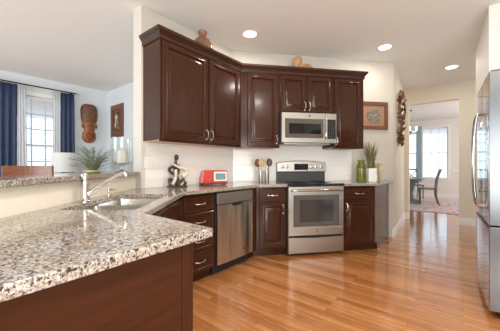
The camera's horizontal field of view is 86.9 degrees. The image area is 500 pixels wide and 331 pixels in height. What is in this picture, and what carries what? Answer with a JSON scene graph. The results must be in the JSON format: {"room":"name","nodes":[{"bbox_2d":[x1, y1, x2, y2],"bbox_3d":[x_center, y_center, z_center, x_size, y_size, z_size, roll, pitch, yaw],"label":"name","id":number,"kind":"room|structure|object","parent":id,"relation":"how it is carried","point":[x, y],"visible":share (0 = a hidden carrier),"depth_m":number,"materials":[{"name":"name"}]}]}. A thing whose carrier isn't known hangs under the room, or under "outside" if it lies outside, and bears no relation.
{"room":"kitchen","nodes":[
{"label":"kitchen","id":0,"kind":"room"},
{"bbox_2d":[0,70,106,172],"bbox_3d":[-4.983,-0.250,3.841,0.140,2.800,5.720,0,0,39],"label":"wall","id":1,"kind":"structure","parent":0,"point":[98,98],"depth_m":5.52,"materials":[{"name":"blue paint"}]},
{"bbox_2d":[0,79,79,95],"bbox_3d":[-4.081,-1.460,4.758,0.111,0.054,1.780,0,0,39],"label":"curtain rod","id":2,"kind":"object","parent":1,"relation":"attached to","point":[78,94],"visible":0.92,"depth_m":4.91,"materials":[{"name":"grey metal"}]},
{"bbox_2d":[0,81,16,175],"bbox_3d":[-4.290,-0.158,4.456,0.057,2.555,0.553,0,0,39],"label":"curtain","id":3,"kind":"object","parent":2,"relation":"hanging from","point":[8,91],"visible":0.62,"depth_m":4.57,"materials":[{"name":"blue fabric"}]},
{"bbox_2d":[17,84,27,165],"bbox_3d":[-4.064,-0.158,4.737,0.033,2.555,0.166,0,0,39],"label":"sheer curtain","id":4,"kind":"object","parent":2,"relation":"hanging from","point":[21,92],"visible":0.58,"depth_m":4.72,"materials":[{"name":"white fabric"}]},
{"bbox_2d":[53,91,59,173],"bbox_3d":[-3.752,-0.158,5.123,0.033,2.555,0.118,0,0,39],"label":"sheer curtain","id":5,"kind":"object","parent":2,"relation":"hanging from","point":[56,95],"visible":0.52,"depth_m":5.12,"materials":[{"name":"white fabric"}]},
{"bbox_2d":[61,93,74,172],"bbox_3d":[-3.629,-0.158,5.276,0.056,2.555,0.261,0,0,39],"label":"curtain","id":6,"kind":"object","parent":2,"relation":"hanging from","point":[67,100],"visible":0.47,"depth_m":5.26,"materials":[{"name":"blue fabric"}]},
{"bbox_2d":[26,91,60,172],"bbox_3d":[-3.994,-0.380,5.003,0.160,1.960,0.890,0,0,39],"label":"window","id":7,"kind":"structure","parent":1,"relation":"in","point":[29,93],"depth_m":5.05,"materials":[{"name":"white paint"}]},
{"bbox_2d":[26,95,60,164],"bbox_3d":[-3.998,-0.393,5.006,0.044,1.785,0.690,0,0,39],"label":"window blind","id":8,"kind":"object","parent":7,"relation":"attached to","point":[29,97],"visible":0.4,"depth_m":4.98,"materials":[{"name":"white paint"}]},
{"bbox_2d":[80,104,97,142],"bbox_3d":[-3.389,-0.890,5.603,0.127,0.820,0.336,0,0,39],"label":"mask","id":9,"kind":"object","parent":1,"relation":"attached to","point":[88,112],"visible":1,"depth_m":5.56,"materials":[{"name":"brown wood"}]},
{"bbox_2d":[0,175,134,217],"bbox_3d":[-1.178,0.624,1.171,0.120,1.052,3.452,0,0,-3],"label":"wall","id":10,"kind":"structure","parent":0,"point":[20,199],"depth_m":1.47,"materials":[{"name":"beige paint"}]},
{"bbox_2d":[0,171,137,187],"bbox_3d":[-1.291,0.081,1.268,0.425,0.034,3.700,0,0,-3],"label":"countertop","id":11,"kind":"structure","parent":10,"relation":"on","point":[36,179],"depth_m":1.54,"materials":[{"name":"stone"}]},
{"bbox_2d":[112,137,131,171],"bbox_3d":[-1.212,-0.099,2.500,0.174,0.325,0.174,0,0,0],"label":"candle holder","id":12,"kind":"object","parent":11,"relation":"on","point":[121,146],"visible":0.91,"depth_m":2.43,"materials":[{"name":"clear glass"}]},
{"bbox_2d":[107,82,132,171],"bbox_3d":[-1.818,-0.250,4.885,3.475,2.800,0.120,0,0,39],"label":"wall","id":13,"kind":"structure","parent":0,"point":[123,94],"depth_m":5.45,"materials":[{"name":"blue paint"}]},
{"bbox_2d":[111,103,123,137],"bbox_3d":[-2.827,-0.945,5.582,0.550,0.690,0.084,0,0,39],"label":"framed painting","id":14,"kind":"object","parent":13,"relation":"attached to","point":[117,111],"visible":1,"depth_m":5.55,"materials":[{"name":"brown wood"}]},
{"bbox_2d":[133,5,232,198],"bbox_3d":[-0.745,-0.250,3.305,0.160,2.800,1.388,0,0,39],"label":"wall","id":15,"kind":"structure","parent":0,"point":[144,18],"depth_m":2.77,"materials":[{"name":"beige paint"}]},
{"bbox_2d":[144,158,157,168],"bbox_3d":[-1.040,-0.025,2.793,0.010,0.116,0.160,0,0,39],"label":"switch plate","id":16,"kind":"object","parent":15,"relation":"attached to","point":[149,163],"visible":1,"depth_m":2.79,"materials":[{"name":"white paint"}]},
{"bbox_2d":[145,142,232,187],"bbox_3d":[-0.668,-0.008,3.267,0.007,0.484,1.345,0,0,39],"label":"backsplash","id":17,"kind":"structure","parent":15,"relation":"attached to","point":[196,159],"depth_m":3.16,"materials":[{"name":"white tile"}]},
{"bbox_2d":[139,24,242,148],"bbox_3d":[-0.550,-0.780,3.128,0.361,1.090,1.413,0,0,39],"label":"upper cabinet","id":18,"kind":"object","parent":15,"relation":"attached to","point":[192,90],"visible":1,"depth_m":2.77,"materials":[{"name":"brown wood"}]},
{"bbox_2d":[194,29,213,48],"bbox_3d":[-0.562,-1.428,3.133,0.265,0.315,0.265,0,0,0],"label":"jug","id":19,"kind":"object","parent":18,"relation":"on","point":[202,38],"visible":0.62,"depth_m":3.06,"materials":[{"name":"brown ceramic"}]},
{"bbox_2d":[0,0,499,133],"bbox_3d":[1.750,-1.700,5.800,21.500,0.100,16.400,0,0,0],"label":"ceiling","id":20,"kind":"structure","parent":0,"point":[82,43],"depth_m":3.30,"materials":[{"name":"paint"}]},
{"bbox_2d":[242,30,257,37],"bbox_3d":[0.000,-1.645,3.310,0.196,0.010,0.196,0,0,0],"label":"recessed light","id":21,"kind":"object","parent":20,"relation":"in","point":[248,33],"visible":1,"depth_m":3.30,"materials":[{"name":"white paint"}]},
{"bbox_2d":[377,44,392,50],"bbox_3d":[1.880,-1.645,3.680,0.196,0.010,0.196,0,0,0],"label":"recessed light","id":22,"kind":"object","parent":20,"relation":"in","point":[385,46],"visible":1,"depth_m":3.68,"materials":[{"name":"white paint"}]},
{"bbox_2d":[445,65,458,68],"bbox_3d":[3.380,-1.645,4.420,0.196,0.010,0.196,0,0,0],"label":"recessed light","id":23,"kind":"object","parent":20,"relation":"in","point":[450,66],"visible":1,"depth_m":4.41,"materials":[{"name":"white paint"}]},
{"bbox_2d":[233,51,393,236],"bbox_3d":[0.969,-0.250,4.070,2.701,2.800,0.120,0,0,-10],"label":"wall","id":24,"kind":"structure","parent":0,"point":[378,84],"depth_m":4.18,"materials":[{"name":"beige paint"}]},
{"bbox_2d":[235,63,279,148],"bbox_3d":[0.082,-0.780,3.642,0.580,1.090,0.400,0,0,-10],"label":"upper cabinet","id":25,"kind":"object","parent":24,"relation":"attached to","point":[259,82],"visible":0.98,"depth_m":3.48,"materials":[{"name":"brown wood"}]},
{"bbox_2d":[233,146,350,181],"bbox_3d":[0.668,-0.038,3.953,1.851,0.544,0.006,0,0,-10],"label":"backsplash","id":26,"kind":"structure","parent":24,"relation":"attached to","point":[338,162],"depth_m":3.93,"materials":[{"name":"white tile"}]},
{"bbox_2d":[279,66,334,113],"bbox_3d":[0.751,-1.016,3.760,0.775,0.617,0.400,0,0,-10],"label":"upper cabinet","id":27,"kind":"object","parent":24,"relation":"attached to","point":[301,89],"visible":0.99,"depth_m":3.59,"materials":[{"name":"brown wood"}]},
{"bbox_2d":[293,56,302,66],"bbox_3d":[0.670,-1.400,3.713,0.136,0.260,0.136,0,0,0],"label":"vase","id":28,"kind":"object","parent":27,"relation":"on","point":[297,61],"visible":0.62,"depth_m":3.67,"materials":[{"name":"orange ceramic"}]},
{"bbox_2d":[301,64,312,67],"bbox_3d":[0.818,-1.369,3.771,0.190,0.186,0.052,0,0,-10],"label":"wooden plate","id":29,"kind":"object","parent":27,"relation":"on","point":[303,65],"visible":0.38,"depth_m":3.79,"materials":[{"name":"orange wood"}]},
{"bbox_2d":[279,112,335,145],"bbox_3d":[0.759,-0.498,3.714,0.773,0.416,0.492,0,0,-10],"label":"microwave","id":30,"kind":"object","parent":27,"relation":"attached to","point":[295,128],"visible":0.98,"depth_m":3.51,"materials":[{"name":"grey metal"}]},
{"bbox_2d":[322,69,367,149],"bbox_3d":[1.386,-0.780,3.872,0.511,1.090,0.400,0,0,-10],"label":"upper cabinet","id":31,"kind":"object","parent":24,"relation":"attached to","point":[347,84],"visible":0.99,"depth_m":3.70,"materials":[{"name":"brown wood"}]},
{"bbox_2d":[363,101,387,129],"bbox_3d":[1.949,-0.787,4.166,0.499,0.435,0.029,0,0,-10],"label":"framed picture","id":32,"kind":"object","parent":24,"relation":"attached to","point":[375,114],"visible":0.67,"depth_m":4.17,"materials":[{"name":"brown wood"}]},
{"bbox_2d":[193,196,499,330],"bbox_3d":[1.750,1.200,5.800,21.500,0.100,16.400,0,0,0],"label":"floor","id":33,"kind":"structure","parent":0,"point":[424,277],"depth_m":2.45,"materials":[{"name":"brown wood"}]},
{"bbox_2d":[1,166,53,175],"bbox_3d":[-2.044,0.576,2.271,0.430,1.148,0.478,0,0,-8],"label":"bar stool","id":34,"kind":"object","parent":33,"relation":"on","point":[5,170],"visible":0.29,"depth_m":2.47,"materials":[{"name":"brown wood"}]},
{"bbox_2d":[0,243,192,330],"bbox_3d":[-0.650,0.710,0.753,0.434,0.880,0.943,0,0,36],"label":"base cabinet","id":35,"kind":"object","parent":33,"relation":"on","point":[154,292],"visible":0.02,"depth_m":0.77,"materials":[{"name":"brown wood"}]},
{"bbox_2d":[152,197,182,221],"bbox_3d":[-0.804,0.710,1.849,0.533,0.880,1.099,0,0,-3],"label":"base cabinet","id":36,"kind":"object","parent":33,"relation":"on","point":[174,211],"visible":0.02,"depth_m":2.02,"materials":[{"name":"brown wood"}]},
{"bbox_2d":[0,181,287,302],"bbox_3d":[-0.600,0.252,2.152,1.479,0.034,3.858,0,0,15],"label":"countertop","id":37,"kind":"structure","parent":36,"relation":"on","point":[41,249],"depth_m":0.89,"materials":[{"name":"beige stone"}]},
{"bbox_2d":[79,170,128,201],"bbox_3d":[-0.965,0.133,1.745,0.297,0.205,0.083,0,0,-9],"label":"faucet","id":38,"kind":"object","parent":37,"relation":"on","point":[86,191],"visible":1,"depth_m":1.72,"materials":[{"name":"silver metal"}]},
{"bbox_2d":[107,188,115,195],"bbox_3d":[-1.064,0.205,2.022,0.066,0.060,0.032,0,0,-3],"label":"soap dispenser","id":39,"kind":"object","parent":37,"relation":"on","point":[108,189],"visible":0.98,"depth_m":2.01,"materials":[{"name":"silver metal"}]},
{"bbox_2d":[81,198,159,209],"bbox_3d":[-0.840,0.372,1.783,0.417,0.202,0.777,0,0,-3],"label":"sink","id":40,"kind":"object","parent":37,"relation":"in","point":[118,204],"visible":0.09,"depth_m":1.96,"materials":[{"name":"silver metal"}]},
{"bbox_2d":[167,155,188,187],"bbox_3d":[-0.783,0.058,2.861,0.217,0.354,0.142,0,0,-31],"label":"sculpture","id":41,"kind":"object","parent":37,"relation":"on","point":[176,181],"visible":1,"depth_m":2.84,"materials":[{"name":"beige ceramic"}]},
{"bbox_2d":[199,170,226,184],"bbox_3d":[-0.452,0.146,3.250,0.330,0.178,0.141,0,0,-24],"label":"radio","id":42,"kind":"object","parent":37,"relation":"on","point":[207,176],"visible":0.95,"depth_m":3.19,"materials":[{"name":"red plastic"}]},
{"bbox_2d":[258,171,262,182],"bbox_3d":[0.145,0.152,3.640,0.064,0.165,0.064,0,0,0],"label":"utensil crock","id":43,"kind":"object","parent":37,"relation":"on","point":[260,173],"visible":0.97,"depth_m":3.61,"materials":[{"name":"silver metal"}]},
{"bbox_2d":[255,159,259,170],"bbox_3d":[0.115,0.065,3.654,0.096,0.314,0.026,0,0,0],"label":"spoon","id":44,"kind":"object","parent":43,"relation":"in","point":[256,160],"visible":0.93,"depth_m":3.64,"materials":[{"name":"brown wood"}]},
{"bbox_2d":[259,158,263,170],"bbox_3d":[0.158,0.062,3.631,0.082,0.318,0.026,0,0,0],"label":"spoon","id":45,"kind":"object","parent":43,"relation":"in","point":[261,161],"visible":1,"depth_m":3.62,"materials":[{"name":"brown wood"}]},
{"bbox_2d":[264,171,268,182],"bbox_3d":[0.232,0.152,3.666,0.064,0.165,0.064,0,0,0],"label":"utensil crock","id":46,"kind":"object","parent":37,"relation":"on","point":[266,175],"visible":1,"depth_m":3.64,"materials":[{"name":"silver metal"}]},
{"bbox_2d":[266,158,271,170],"bbox_3d":[0.263,0.061,3.666,0.093,0.322,0.026,0,0,0],"label":"spoon","id":47,"kind":"object","parent":46,"relation":"in","point":[269,161],"visible":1,"depth_m":3.66,"materials":[{"name":"brown wood"}]},
{"bbox_2d":[182,192,213,281],"bbox_3d":[-0.696,0.710,2.730,0.618,0.880,0.402,0,0,39],"label":"base cabinet","id":48,"kind":"object","parent":33,"relation":"on","point":[198,209],"visible":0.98,"depth_m":2.58,"materials":[{"name":"brown wood"}]},
{"bbox_2d":[209,188,252,274],"bbox_3d":[-0.375,0.713,3.129,0.607,0.874,0.592,0,0,39],"label":"dishwasher","id":49,"kind":"object","parent":33,"relation":"on","point":[233,215],"visible":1,"depth_m":2.90,"materials":[{"name":"silver metal"}]},
{"bbox_2d":[248,187,285,257],"bbox_3d":[0.046,0.710,3.523,0.755,0.880,0.612,0,0,-10],"label":"base cabinet","id":50,"kind":"object","parent":33,"relation":"on","point":[268,203],"visible":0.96,"depth_m":3.30,"materials":[{"name":"brown wood"}]},
{"bbox_2d":[276,161,343,254],"bbox_3d":[0.807,0.540,3.626,0.766,1.220,0.664,0,0,-10],"label":"range","id":51,"kind":"object","parent":33,"relation":"on","point":[314,205],"visible":1,"depth_m":3.38,"materials":[{"name":"grey metal"}]},
{"bbox_2d":[279,181,343,185],"bbox_3d":[0.806,0.242,3.632,0.766,0.021,0.533,0,0,-10],"label":"cooktop","id":52,"kind":"object","parent":51,"relation":"in","point":[290,183],"depth_m":3.43,"materials":[{"name":"grey glass"}]},
{"bbox_2d":[343,183,388,250],"bbox_3d":[1.725,0.710,3.825,1.101,0.880,0.601,0,0,-10],"label":"base cabinet","id":53,"kind":"object","parent":33,"relation":"on","point":[366,208],"visible":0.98,"depth_m":3.53,"materials":[{"name":"brown wood"}]},
{"bbox_2d":[330,180,392,185],"bbox_3d":[1.766,0.252,3.833,1.186,0.034,0.607,0,0,-10],"label":"countertop","id":54,"kind":"structure","parent":53,"relation":"on","point":[382,182],"depth_m":3.63,"materials":[{"name":"grey stone"}]},
{"bbox_2d":[356,160,365,181],"bbox_3d":[1.592,0.077,3.784,0.140,0.315,0.140,0,0,0],"label":"vase","id":55,"kind":"object","parent":54,"relation":"on","point":[360,167],"visible":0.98,"depth_m":3.73,"materials":[{"name":"green glass"}]},
{"bbox_2d":[363,142,378,181],"bbox_3d":[1.742,-0.065,3.802,0.281,0.599,0.263,0,0,-10],"label":"potted grass","id":56,"kind":"object","parent":54,"relation":"on","point":[371,172],"depth_m":3.76,"materials":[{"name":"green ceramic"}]},
{"bbox_2d":[374,163,383,181],"bbox_3d":[1.873,0.102,3.874,0.148,0.265,0.116,0,0,31],"label":"pitcher","id":57,"kind":"object","parent":54,"relation":"on","point":[376,165],"visible":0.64,"depth_m":3.84,"materials":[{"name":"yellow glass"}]},
{"bbox_2d":[410,168,423,198],"bbox_3d":[5.711,0.622,9.204,0.440,1.031,0.549,0,0,10],"label":"dining chair","id":58,"kind":"object","parent":33,"relation":"on","point":[416,171],"visible":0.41,"depth_m":9.30,"materials":[{"name":"brown wood"}]},
{"bbox_2d":[410,201,458,214],"bbox_3d":[4.726,1.144,7.750,2.300,0.012,2.300,0,0,39],"label":"rug","id":59,"kind":"object","parent":33,"relation":"on","point":[425,206],"visible":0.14,"depth_m":7.15,"materials":[{"name":"fabric"}]},
{"bbox_2d":[410,177,424,203],"bbox_3d":[4.641,0.760,8.204,1.250,0.754,1.000,0,0,39],"label":"dining table","id":60,"kind":"object","parent":59,"relation":"on","point":[413,181],"visible":0.49,"depth_m":7.89,"materials":[{"name":"grey wood"}]},
{"bbox_2d":[418,169,441,205],"bbox_3d":[5.258,0.622,7.723,0.549,1.031,0.440,0,0,30],"label":"dining chair","id":61,"kind":"object","parent":59,"relation":"on","point":[439,170],"visible":1,"depth_m":7.61,"materials":[{"name":"brown wood"}]},
{"bbox_2d":[471,69,499,316],"bbox_3d":[2.331,0.216,2.089,0.890,1.867,0.800,0,0,36],"label":"refrigerator","id":62,"kind":"object","parent":33,"relation":"on","point":[486,198],"visible":1,"depth_m":1.98,"materials":[{"name":"silver metal"}]},
{"bbox_3d":[-2.880,0.755,4.791,0.900,0.790,1.100,0,0,39],"label":"console table","id":63,"kind":"object","parent":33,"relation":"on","visible":0},
{"bbox_2d":[51,152,80,172],"bbox_3d":[-3.311,0.068,4.750,0.450,0.585,0.450,0,0,0],"label":"table lamp","id":64,"kind":"object","parent":63,"relation":"on","point":[60,160],"visible":0.66,"depth_m":4.58,"materials":[{"name":"white"}]},
{"bbox_2d":[68,146,111,171],"bbox_3d":[-2.689,0.015,4.501,0.768,0.691,0.713,0,0,0],"label":"potted plant","id":65,"kind":"object","parent":63,"relation":"on","point":[92,166],"visible":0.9,"depth_m":4.45,"materials":[{"name":"green plant"}]},
{"bbox_2d":[366,168,376,181],"bbox_3d":[1.740,0.138,3.810,0.120,0.195,0.120,0,0,-10],"label":"pot","id":66,"kind":"object","parent":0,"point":[371,173],"depth_m":3.75,"materials":[{"name":"white ceramic"}]},
{"bbox_2d":[394,65,403,226],"bbox_3d":[2.780,-0.250,5.023,0.120,2.800,1.812,0,0,35],"label":"wall","id":67,"kind":"structure","parent":0,"point":[399,164],"depth_m":4.69,"materials":[{"name":"beige paint"}]},
{"bbox_2d":[394,213,404,236],"bbox_3d":[2.836,1.085,4.984,0.016,0.130,1.812,0,0,35],"label":"baseboard","id":68,"kind":"structure","parent":67,"relation":"attached to","point":[398,225],"depth_m":4.81,"materials":[{"name":"white paint"}]},
{"bbox_2d":[396,89,406,146],"bbox_3d":[2.651,-0.840,4.628,0.157,1.020,0.537,0,0,35],"label":"wall sculpture","id":69,"kind":"object","parent":67,"relation":"attached to","point":[400,119],"visible":1,"depth_m":4.58,"materials":[{"name":"brown wood"}]},
{"bbox_2d":[410,118,458,194],"bbox_3d":[6.784,-0.250,9.522,5.000,2.800,0.140,0,0,39],"label":"wall","id":70,"kind":"structure","parent":0,"point":[444,187],"depth_m":9.22,"materials":[{"name":"grey paint"}]},
{"bbox_2d":[410,127,416,177],"bbox_3d":[5.952,-0.455,10.135,0.965,1.980,0.150,0,0,39],"label":"window","id":71,"kind":"structure","parent":70,"relation":"in","point":[411,128],"depth_m":9.93,"materials":[{"name":"white paint"}]},
{"bbox_2d":[417,126,421,177],"bbox_3d":[6.286,-0.460,9.805,0.160,1.980,0.015,0,0,39],"label":"curtain","id":72,"kind":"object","parent":70,"relation":"attached to","point":[419,128],"depth_m":9.79,"materials":[{"name":"blue"}]},
{"bbox_2d":[413,192,458,198],"bbox_3d":[6.754,1.080,9.445,4.850,0.140,0.016,0,0,39],"label":"baseboard","id":73,"kind":"structure","parent":70,"relation":"attached to","point":[452,196],"depth_m":9.41,"materials":[{"name":"white paint"}]},
{"bbox_2d":[422,124,450,180],"bbox_3d":[6.679,-0.455,9.548,0.965,1.980,0.150,0,0,39],"label":"window","id":74,"kind":"structure","parent":70,"relation":"in","point":[448,126],"depth_m":9.45,"materials":[{"name":"white paint"}]},
{"bbox_2d":[404,78,475,218],"bbox_3d":[4.353,-0.250,4.998,2.720,2.800,0.120,0,0,39],"label":"wall","id":75,"kind":"structure","parent":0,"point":[464,91],"depth_m":5.13,"materials":[{"name":"beige paint"}]},
{"bbox_2d":[459,218,475,225],"bbox_3d":[4.680,1.085,4.647,1.570,0.130,0.016,0,0,39],"label":"baseboard","id":76,"kind":"structure","parent":75,"relation":"attached to","point":[462,221],"depth_m":5.05,"materials":[{"name":"white paint"}]},
{"bbox_2d":[476,3,499,246],"bbox_3d":[3.264,-0.250,2.970,1.000,2.800,1.324,0,0,36],"label":"wall","id":77,"kind":"structure","parent":0,"point":[488,47],"depth_m":2.81,"materials":[{"name":"grey paint"}]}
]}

